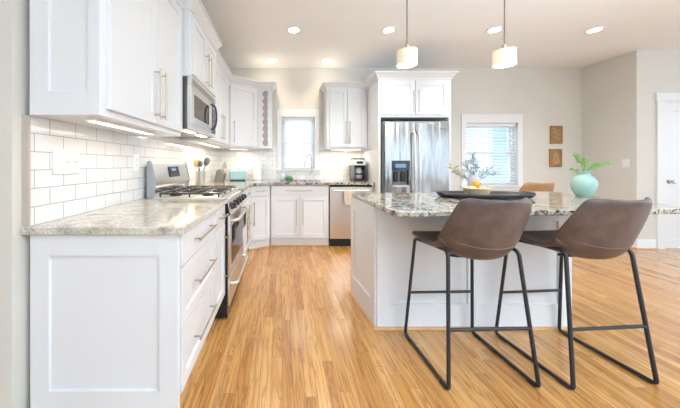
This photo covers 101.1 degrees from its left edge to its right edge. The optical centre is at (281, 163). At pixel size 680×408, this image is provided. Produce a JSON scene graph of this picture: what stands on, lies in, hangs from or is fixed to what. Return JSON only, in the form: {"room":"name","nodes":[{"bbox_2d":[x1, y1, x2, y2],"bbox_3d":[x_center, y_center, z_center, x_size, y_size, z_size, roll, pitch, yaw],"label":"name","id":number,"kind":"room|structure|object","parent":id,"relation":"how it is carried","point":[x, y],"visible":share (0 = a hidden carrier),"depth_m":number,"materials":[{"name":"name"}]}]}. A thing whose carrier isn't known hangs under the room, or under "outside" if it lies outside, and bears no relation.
{"room":"kitchen","nodes":[
{"label":"kitchen","id":0,"kind":"room"},
{"bbox_2d":[0,0,146,407],"bbox_3d":[-1.160,-0.199,2.865,0.180,2.743,3.550,0,0,0],"label":"wall","id":1,"kind":"structure","parent":0,"point":[14,14],"depth_m":1.09,"materials":[{"name":"beige paint"}]},
{"bbox_2d":[22,115,30,226],"bbox_3d":[-1.056,0.029,1.135,0.029,0.459,0.010,0,0,0],"label":"trim","id":2,"kind":"structure","parent":1,"relation":"attached to","point":[26,119],"depth_m":1.13,"materials":[{"name":"white wood"}]},
{"bbox_2d":[30,0,181,136],"bbox_3d":[-0.864,-0.714,1.578,0.354,1.026,0.900,0,0,0],"label":"upper cabinet","id":3,"kind":"object","parent":1,"relation":"attached to","point":[117,61],"visible":1,"depth_m":1.17,"materials":[{"name":"white paint"}]},
{"bbox_2d":[85,118,154,134],"bbox_3d":[-0.830,-0.193,1.470,0.045,0.016,0.560,0,0,0],"label":"light","id":4,"kind":"object","parent":3,"relation":"attached to","point":[93,120],"visible":1,"depth_m":1.36,"materials":[{"name":"white plastic"}]},
{"bbox_2d":[31,116,217,225],"bbox_3d":[-1.056,-0.002,2.820,0.027,0.520,3.360,0,0,0],"label":"wall tile","id":5,"kind":"structure","parent":1,"relation":"attached to","point":[106,177],"depth_m":1.52,"materials":[{"name":"white tile"}]},
{"bbox_2d":[52,149,79,174],"bbox_3d":[-1.031,-0.010,1.329,0.023,0.118,0.165,0,0,0],"label":"light switch","id":6,"kind":"object","parent":5,"relation":"attached to","point":[63,161],"visible":1,"depth_m":1.32,"materials":[{"name":"white plastic"}]},
{"bbox_2d":[133,154,138,170],"bbox_3d":[-1.039,-0.010,1.960,0.008,0.122,0.078,0,0,0],"label":"power outlet","id":7,"kind":"object","parent":5,"relation":"attached to","point":[135,156],"visible":1,"depth_m":1.95,"materials":[{"name":"white plastic"}]},
{"bbox_2d":[181,9,215,98],"bbox_3d":[-0.831,-0.940,2.410,0.420,0.575,0.760,0,0,0],"label":"upper cabinet","id":8,"kind":"object","parent":1,"relation":"attached to","point":[198,54],"visible":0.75,"depth_m":2.17,"materials":[{"name":"white paint"}]},
{"bbox_2d":[177,76,216,137],"bbox_3d":[-0.831,-0.455,2.410,0.442,0.389,0.752,0,0,0],"label":"microwave","id":9,"kind":"object","parent":8,"relation":"attached to","point":[199,110],"visible":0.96,"depth_m":2.23,"materials":[{"name":"silver metal"}]},
{"bbox_2d":[180,64,228,146],"bbox_3d":[-0.866,-0.732,3.314,0.350,0.990,1.040,0,0,0],"label":"upper cabinet","id":10,"kind":"object","parent":1,"relation":"attached to","point":[222,85],"visible":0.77,"depth_m":3.26,"materials":[{"name":"white paint"}]},
{"bbox_2d":[199,142,219,147],"bbox_3d":[-0.860,-0.229,3.320,0.045,0.016,0.800,0,0,0],"label":"light","id":11,"kind":"object","parent":10,"relation":"attached to","point":[204,143],"visible":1,"depth_m":3.24,"materials":[{"name":"white plastic"}]},
{"bbox_2d":[175,0,276,92],"bbox_3d":[-0.649,-1.190,2.789,0.600,0.095,3.551,0,0,11],"label":"crown molding","id":12,"kind":"structure","parent":10,"relation":"attached to","point":[196,7],"depth_m":2.71,"materials":[{"name":"white paint"}]},
{"bbox_2d":[229,68,580,193],"bbox_3d":[1.885,-0.199,4.570,6.270,2.743,0.140,0,0,0],"label":"wall","id":13,"kind":"structure","parent":0,"point":[545,97],"depth_m":4.50,"materials":[{"name":"beige paint"}]},
{"bbox_2d":[210,82,257,148],"bbox_3d":[-0.704,-0.732,4.161,0.674,0.990,0.648,0,0,0],"label":"upper cabinet","id":14,"kind":"object","parent":13,"relation":"attached to","point":[243,100],"visible":0.64,"depth_m":3.99,"materials":[{"name":"white paint"}]},
{"bbox_2d":[258,89,272,148],"bbox_3d":[-0.259,-0.732,4.327,0.212,0.990,0.315,0,0,0],"label":"wine rack","id":15,"kind":"object","parent":13,"relation":"attached to","point":[265,96],"visible":0.97,"depth_m":4.17,"materials":[{"name":"white paint"}]},
{"bbox_2d":[218,146,361,179],"bbox_3d":[0.129,-0.019,4.496,2.343,0.555,0.008,0,0,0],"label":"wall tile","id":16,"kind":"structure","parent":13,"relation":"attached to","point":[234,159],"depth_m":4.49,"materials":[{"name":"white tile"}]},
{"bbox_2d":[340,159,347,166],"bbox_3d":[1.010,-0.015,4.488,0.120,0.118,0.008,0,0,0],"label":"power outlet","id":17,"kind":"object","parent":16,"relation":"attached to","point":[343,162],"visible":1,"depth_m":4.49,"materials":[{"name":"white plastic"}]},
{"bbox_2d":[276,110,320,173],"bbox_3d":[0.262,-0.362,4.547,0.726,1.050,0.194,0,0,0],"label":"window","id":18,"kind":"structure","parent":13,"relation":"in","point":[280,113],"depth_m":4.48,"materials":[{"name":"white paint"}]},
{"bbox_2d":[282,117,313,167],"bbox_3d":[0.265,-0.346,4.539,0.516,0.841,0.072,0,0,0],"label":"window blind","id":19,"kind":"object","parent":18,"relation":"attached to","point":[295,149],"visible":1,"depth_m":4.54,"materials":[{"name":"white paint"}]},
{"bbox_2d":[324,89,366,149],"bbox_3d":[0.990,-0.730,4.308,0.620,0.995,0.354,0,0,0],"label":"upper cabinet","id":20,"kind":"object","parent":13,"relation":"attached to","point":[345,110],"visible":0.84,"depth_m":4.18,"materials":[{"name":"white paint"}]},
{"bbox_2d":[330,149,361,149],"bbox_3d":[0.990,-0.224,4.260,0.480,0.016,0.045,0,0,0],"label":"light","id":21,"kind":"object","parent":20,"relation":"attached to","point":[330,149],"visible":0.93,"depth_m":4.24,"materials":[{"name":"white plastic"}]},
{"bbox_2d":[320,71,458,93],"bbox_3d":[1.482,-1.190,4.072,1.736,0.095,0.846,0,0,0],"label":"crown molding","id":22,"kind":"structure","parent":13,"relation":"attached to","point":[375,75],"depth_m":3.70,"materials":[{"name":"white paint"}]},
{"bbox_2d":[460,114,522,189],"bbox_3d":[3.428,-0.190,4.547,1.035,1.244,0.194,0,0,0],"label":"window","id":23,"kind":"structure","parent":13,"relation":"in","point":[465,118],"depth_m":4.48,"materials":[{"name":"white paint"}]},
{"bbox_2d":[466,123,515,184],"bbox_3d":[3.429,-0.163,4.539,0.824,1.012,0.072,0,0,0],"label":"window blind","id":24,"kind":"object","parent":23,"relation":"attached to","point":[468,125],"visible":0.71,"depth_m":4.55,"materials":[{"name":"white paint"}]},
{"bbox_2d":[549,149,561,166],"bbox_3d":[4.468,-0.099,4.487,0.195,0.293,0.027,0,0,0],"label":"carved plaque","id":25,"kind":"object","parent":13,"relation":"attached to","point":[555,155],"visible":1,"depth_m":4.48,"materials":[{"name":"brown wood"}]},
{"bbox_2d":[550,126,562,143],"bbox_3d":[4.478,-0.477,4.486,0.195,0.290,0.029,0,0,0],"label":"carved plaque","id":26,"kind":"object","parent":13,"relation":"attached to","point":[556,132],"visible":1,"depth_m":4.48,"materials":[{"name":"brown wood"}]},
{"bbox_2d":[180,246,679,407],"bbox_3d":[2.700,1.213,0.630,10.600,0.080,8.060,0,0,0],"label":"floor","id":27,"kind":"structure","parent":0,"point":[293,334],"depth_m":1.73,"materials":[{"name":"brown wood"}]},
{"bbox_2d":[30,212,216,407],"bbox_3d":[-0.719,0.733,1.438,0.672,0.880,0.595,0,0,0],"label":"base cabinet","id":28,"kind":"object","parent":27,"relation":"on","point":[117,321],"visible":0.77,"depth_m":1.15,"materials":[{"name":"white paint"}]},
{"bbox_2d":[21,199,227,234],"bbox_3d":[-0.735,0.275,1.590,0.666,0.033,0.936,0,0,0],"label":"countertop","id":29,"kind":"structure","parent":28,"relation":"on","point":[140,216],"depth_m":1.28,"materials":[{"name":"stone"}]},
{"bbox_2d":[147,161,248,317],"bbox_3d":[-0.678,0.575,2.444,0.703,1.197,0.764,0,0,0],"label":"gas range","id":30,"kind":"object","parent":27,"relation":"on","point":[165,180],"visible":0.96,"depth_m":2.22,"materials":[{"name":"silver metal"}]},
{"bbox_2d":[150,188,238,198],"bbox_3d":[-0.720,0.265,2.444,0.560,0.027,0.764,0,0,0],"label":"cooktop","id":31,"kind":"object","parent":30,"relation":"in","point":[233,191],"depth_m":2.12,"materials":[{"name":"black metal"}]},
{"bbox_2d":[243,206,249,242],"bbox_3d":[-0.337,0.572,2.622,0.051,0.319,0.200,0,0,0],"label":"dish towel","id":32,"kind":"object","parent":30,"relation":"hanging from","point":[247,208],"visible":0.91,"depth_m":2.59,"materials":[{"name":"fabric"}]},
{"bbox_2d":[214,205,228,315],"bbox_3d":[-0.719,0.733,1.895,0.672,0.880,0.315,0,0,0],"label":"base cabinet","id":33,"kind":"object","parent":27,"relation":"on","point":[220,215],"visible":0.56,"depth_m":1.90,"materials":[{"name":"white paint"}]},
{"bbox_2d":[242,188,250,258],"bbox_3d":[-0.719,0.733,3.265,0.672,0.880,0.862,0,0,0],"label":"base cabinet","id":34,"kind":"object","parent":27,"relation":"on","point":[247,192],"visible":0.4,"depth_m":3.27,"materials":[{"name":"white paint"}]},
{"bbox_2d":[248,185,269,250],"bbox_3d":[-0.612,0.733,4.083,0.886,0.880,0.793,0,0,0],"label":"base cabinet","id":35,"kind":"object","parent":27,"relation":"on","point":[260,195],"visible":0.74,"depth_m":3.79,"materials":[{"name":"white paint"}]},
{"bbox_2d":[206,180,374,191],"bbox_3d":[0.121,0.275,3.660,2.358,0.033,1.656,0,0,0],"label":"countertop","id":36,"kind":"structure","parent":35,"relation":"on","point":[242,185],"depth_m":3.85,"materials":[{"name":"stone"}]},
{"bbox_2d":[195,171,205,184],"bbox_3d":[-0.915,0.168,3.075,0.119,0.180,0.119,0,0,0],"label":"utensil crock","id":37,"kind":"object","parent":36,"relation":"on","point":[200,176],"visible":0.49,"depth_m":3.02,"materials":[{"name":"silver metal"}]},
{"bbox_2d":[193,159,199,170],"bbox_3d":[-0.949,0.093,3.106,0.109,0.303,0.020,0,0,7],"label":"wooden spoon","id":38,"kind":"object","parent":37,"relation":"in","point":[195,163],"visible":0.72,"depth_m":3.10,"materials":[{"name":"brown wood"}]},
{"bbox_2d":[198,160,202,170],"bbox_3d":[-0.904,0.102,3.037,0.060,0.285,0.034,0,0,14],"label":"metal ladle","id":39,"kind":"object","parent":37,"relation":"in","point":[200,163],"visible":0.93,"depth_m":3.02,"materials":[{"name":"silver metal"}]},
{"bbox_2d":[203,157,209,170],"bbox_3d":[-0.875,0.084,3.084,0.130,0.323,0.019,0,0,-5],"label":"metal spoon","id":40,"kind":"object","parent":37,"relation":"in","point":[206,160],"visible":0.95,"depth_m":3.08,"materials":[{"name":"silver metal"}]},
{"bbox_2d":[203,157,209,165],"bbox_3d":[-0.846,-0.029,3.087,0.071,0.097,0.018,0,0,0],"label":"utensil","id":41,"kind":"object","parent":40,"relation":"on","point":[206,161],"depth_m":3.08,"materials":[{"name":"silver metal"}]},
{"bbox_2d":[214,169,225,181],"bbox_3d":[-0.921,0.169,4.099,0.156,0.177,0.100,0,0,12],"label":"knife block","id":42,"kind":"object","parent":36,"relation":"on","point":[220,176],"visible":0.93,"depth_m":4.05,"materials":[{"name":"grey wood"}]},
{"bbox_2d":[229,170,246,180],"bbox_3d":[-0.680,0.175,4.291,0.270,0.166,0.160,0,0,-6],"label":"toaster","id":43,"kind":"object","parent":36,"relation":"on","point":[234,175],"visible":0.99,"depth_m":4.21,"materials":[{"name":"teal metal"}]},
{"bbox_2d":[253,161,261,179],"bbox_3d":[-0.392,0.108,4.385,0.148,0.300,0.148,0,0,0],"label":"paper towel roll","id":44,"kind":"object","parent":36,"relation":"on","point":[257,168],"visible":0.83,"depth_m":4.33,"materials":[{"name":"white paper"}]},
{"bbox_2d":[280,170,284,179],"bbox_3d":[0.008,0.175,4.398,0.068,0.166,0.072,0,0,0],"label":"soap bottle","id":45,"kind":"object","parent":36,"relation":"on","point":[282,175],"visible":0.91,"depth_m":4.37,"materials":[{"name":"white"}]},
{"bbox_2d":[304,154,317,179],"bbox_3d":[0.448,0.050,4.377,0.230,0.416,0.076,0,0,-18],"label":"faucet","id":46,"kind":"object","parent":36,"relation":"on","point":[312,176],"visible":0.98,"depth_m":4.38,"materials":[{"name":"silver metal"}]},
{"bbox_2d":[349,158,365,180],"bbox_3d":[1.172,0.084,4.257,0.194,0.348,0.266,0,0,0],"label":"coffee maker","id":47,"kind":"object","parent":36,"relation":"on","point":[357,165],"visible":0.99,"depth_m":4.16,"materials":[{"name":"black plastic"}]},
{"bbox_2d":[270,185,328,246],"bbox_3d":[0.250,0.733,4.165,0.830,0.880,0.630,0,0,0],"label":"base cabinet","id":48,"kind":"object","parent":27,"relation":"on","point":[299,214],"visible":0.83,"depth_m":3.90,"materials":[{"name":"white paint"}]},
{"bbox_2d":[329,185,371,245],"bbox_3d":[0.972,0.734,4.142,0.600,0.878,0.636,0,0,0],"label":"dishwasher","id":49,"kind":"object","parent":27,"relation":"on","point":[339,213],"visible":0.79,"depth_m":3.88,"materials":[{"name":"silver metal"}]},
{"bbox_2d":[343,190,354,204],"bbox_3d":[0.934,0.465,3.832,0.150,0.216,0.040,0,0,0],"label":"dish towel","id":50,"kind":"object","parent":49,"relation":"hanging from","point":[347,193],"visible":0.87,"depth_m":3.81,"materials":[{"name":"beige fabric"}]},
{"bbox_2d":[362,79,450,192],"bbox_3d":[1.793,-0.027,4.075,0.982,2.400,0.840,0,0,0],"label":"refrigerator surround","id":51,"kind":"object","parent":27,"relation":"on","point":[387,99],"visible":0.59,"depth_m":3.71,"materials":[{"name":"white paint"}]},
{"bbox_2d":[381,121,448,192],"bbox_3d":[1.782,0.300,3.997,0.845,1.746,0.907,0,0,0],"label":"refrigerator","id":52,"kind":"object","parent":27,"relation":"on","point":[414,154],"visible":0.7,"depth_m":3.62,"materials":[{"name":"grey metal"}]},
{"bbox_2d":[349,197,573,329],"bbox_3d":[1.349,0.736,2.233,1.478,0.874,0.589,0,0,0],"label":"base cabinet","id":53,"kind":"object","parent":27,"relation":"on","point":[381,242],"visible":0.5,"depth_m":1.97,"materials":[{"name":"white paint"}]},
{"bbox_2d":[352,191,679,216],"bbox_3d":[1.617,0.281,2.095,1.975,0.032,1.130,0,0,0],"label":"countertop","id":54,"kind":"structure","parent":53,"relation":"on","point":[547,203],"depth_m":1.84,"materials":[{"name":"stone"}]},
{"bbox_2d":[447,151,500,186],"bbox_3d":[1.751,0.074,2.480,0.498,0.383,0.124,0,0,0],"label":"plant","id":55,"kind":"object","parent":54,"relation":"on","point":[472,176],"visible":0.91,"depth_m":2.47,"materials":[{"name":"grey"}]},
{"bbox_2d":[435,191,535,199],"bbox_3d":[1.600,0.242,2.185,0.700,0.046,0.330,0,0,5],"label":"serving tray","id":56,"kind":"object","parent":54,"relation":"on","point":[494,195],"visible":0.92,"depth_m":2.08,"materials":[{"name":"black wood"}]},
{"bbox_2d":[462,187,491,194],"bbox_3d":[1.555,0.222,2.195,0.201,0.066,0.202,0,0,0],"label":"fruit bowl","id":57,"kind":"object","parent":56,"relation":"on","point":[469,191],"visible":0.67,"depth_m":2.13,"materials":[{"name":"beige ceramic"}]},
{"bbox_2d":[569,152,613,196],"bbox_3d":[2.542,0.083,2.255,0.320,0.364,0.157,0,0,0],"label":"ceramic vase","id":58,"kind":"object","parent":54,"relation":"on","point":[583,184],"visible":1,"depth_m":2.23,"materials":[{"name":"teal ceramic"}]},
{"bbox_2d":[404,198,540,389],"bbox_3d":[1.092,0.672,1.625,0.505,1.002,0.566,0,0,-2],"label":"bar stool","id":59,"kind":"object","parent":27,"relation":"on","point":[476,229],"visible":1,"depth_m":1.44,"materials":[{"name":"brown leather"}]},
{"bbox_2d":[518,182,554,191],"bbox_3d":[3.260,0.700,3.693,0.505,0.947,0.566,0,0,0],"label":"leather chair","id":60,"kind":"object","parent":27,"relation":"on","point":[529,186],"visible":0.18,"depth_m":3.44,"materials":[{"name":"brown leather"}]},
{"bbox_2d":[495,197,658,389],"bbox_3d":[1.727,0.672,1.635,0.505,1.002,0.566,0,0,-4],"label":"bar stool","id":61,"kind":"object","parent":27,"relation":"on","point":[599,228],"visible":0.86,"depth_m":1.45,"materials":[{"name":"brown leather"}]},
{"bbox_2d":[201,0,679,67],"bbox_3d":[2.700,-1.620,0.630,10.600,0.100,8.060,0,0,0],"label":"ceiling","id":62,"kind":"structure","parent":0,"point":[445,33],"depth_m":3.23,"materials":[{"name":"paint"}]},
{"bbox_2d":[266,58,277,62],"bbox_3d":[-0.150,-1.567,4.170,0.176,0.006,0.176,0,0,0],"label":"recessed light","id":63,"kind":"object","parent":62,"relation":"in","point":[270,60],"visible":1,"depth_m":4.16,"materials":[{"name":"white"}]},
{"bbox_2d":[287,26,300,33],"bbox_3d":[0.140,-1.567,3.220,0.176,0.006,0.176,0,0,0],"label":"recessed light","id":64,"kind":"object","parent":62,"relation":"in","point":[293,29],"visible":1,"depth_m":3.20,"materials":[{"name":"white paint"}]},
{"bbox_2d":[320,58,331,62],"bbox_3d":[0.667,-1.567,4.170,0.176,0.006,0.176,0,0,0],"label":"recessed light","id":65,"kind":"object","parent":62,"relation":"in","point":[325,60],"visible":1,"depth_m":4.16,"materials":[{"name":"white plastic"}]},
{"bbox_2d":[381,26,396,33],"bbox_3d":[1.250,-1.567,3.220,0.176,0.006,0.176,0,0,0],"label":"recessed light","id":66,"kind":"object","parent":62,"relation":"in","point":[390,29],"visible":1,"depth_m":3.21,"materials":[{"name":"white plastic"}]},
{"bbox_2d":[397,0,417,67],"bbox_3d":[1.000,-1.181,2.200,0.154,0.778,0.154,0,0,0],"label":"pendant lamp","id":67,"kind":"object","parent":62,"relation":"hanging from","point":[407,57],"visible":1,"depth_m":2.16,"materials":[{"name":"white glass"}]},
{"bbox_2d":[485,26,503,33],"bbox_3d":[2.490,-1.567,3.220,0.176,0.006,0.176,0,0,0],"label":"recessed light","id":68,"kind":"object","parent":62,"relation":"in","point":[498,28],"visible":0.98,"depth_m":3.22,"materials":[{"name":"white plastic"}]},
{"bbox_2d":[492,0,516,67],"bbox_3d":[1.780,-1.181,2.200,0.154,0.778,0.154,0,0,0],"label":"pendant lamp","id":69,"kind":"object","parent":62,"relation":"hanging from","point":[506,56],"visible":1,"depth_m":2.17,"materials":[{"name":"white glass"}]},
{"bbox_2d":[583,26,605,33],"bbox_3d":[3.660,-1.567,3.220,0.176,0.006,0.176,0,0,0],"label":"recessed light","id":70,"kind":"object","parent":62,"relation":"in","point":[600,28],"visible":1,"depth_m":3.22,"materials":[{"name":"white"}]},
{"bbox_2d":[581,54,625,199],"bbox_3d":[4.960,-0.199,4.210,0.120,2.743,0.580,0,0,0],"label":"wall","id":71,"kind":"structure","parent":0,"point":[603,84],"depth_m":4.17,"materials":[{"name":"beige paint"}]},
{"bbox_2d":[622,159,629,166],"bbox_3d":[4.895,-0.010,3.915,0.010,0.118,0.085,0,0,0],"label":"light switch","id":72,"kind":"object","parent":71,"relation":"attached to","point":[625,162],"visible":1,"depth_m":3.91,"materials":[{"name":"white plastic"}]},
{"bbox_2d":[626,50,679,239],"bbox_3d":[6.450,-0.199,3.860,3.100,2.743,0.120,0,0,0],"label":"wall","id":73,"kind":"structure","parent":0,"point":[648,72],"depth_m":3.80,"materials":[{"name":"beige paint"}]},
{"bbox_2d":[632,239,655,248],"bbox_3d":[5.017,1.108,4.142,0.266,0.130,0.716,0,0,0],"label":"baseboard","id":74,"kind":"structure","parent":73,"relation":"attached to","point":[639,243],"depth_m":3.78,"materials":[{"name":"white paint"}]},
{"bbox_2d":[631,247,657,249],"bbox_3d":[5.008,1.164,4.118,0.284,0.018,0.704,0,0,0],"label":"trim","id":75,"kind":"structure","parent":73,"relation":"attached to","point":[631,247],"depth_m":3.77,"materials":[{"name":"brown wood"}]},
{"bbox_2d":[655,93,679,248],"bbox_3d":[5.680,0.096,3.832,1.060,2.155,0.176,0,0,0],"label":"door","id":76,"kind":"structure","parent":73,"relation":"in","point":[667,104],"depth_m":3.81,"materials":[{"name":"white paint"}]},
{"label":"outside","id":77,"kind":"structure","parent":0,"visible":0},
{"bbox_2d":[466,128,507,180],"bbox_3d":[6.300,-1.027,10.500,8.600,5.600,3.800,0,0,0],"label":"neighbouring house","id":78,"kind":"structure","parent":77,"point":[466,128],"depth_m":8.96,"materials":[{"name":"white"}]},
{"label":"lemon","id":79,"kind":"object","parent":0,"visible":0},
{"bbox_2d":[472,180,480,186],"bbox_3d":[1.555,0.153,2.199,0.059,0.057,0.059,0,0,-21],"label":"orange","id":80,"kind":"object","parent":79,"relation":"on","point":[476,183],"visible":1,"depth_m":2.18,"materials":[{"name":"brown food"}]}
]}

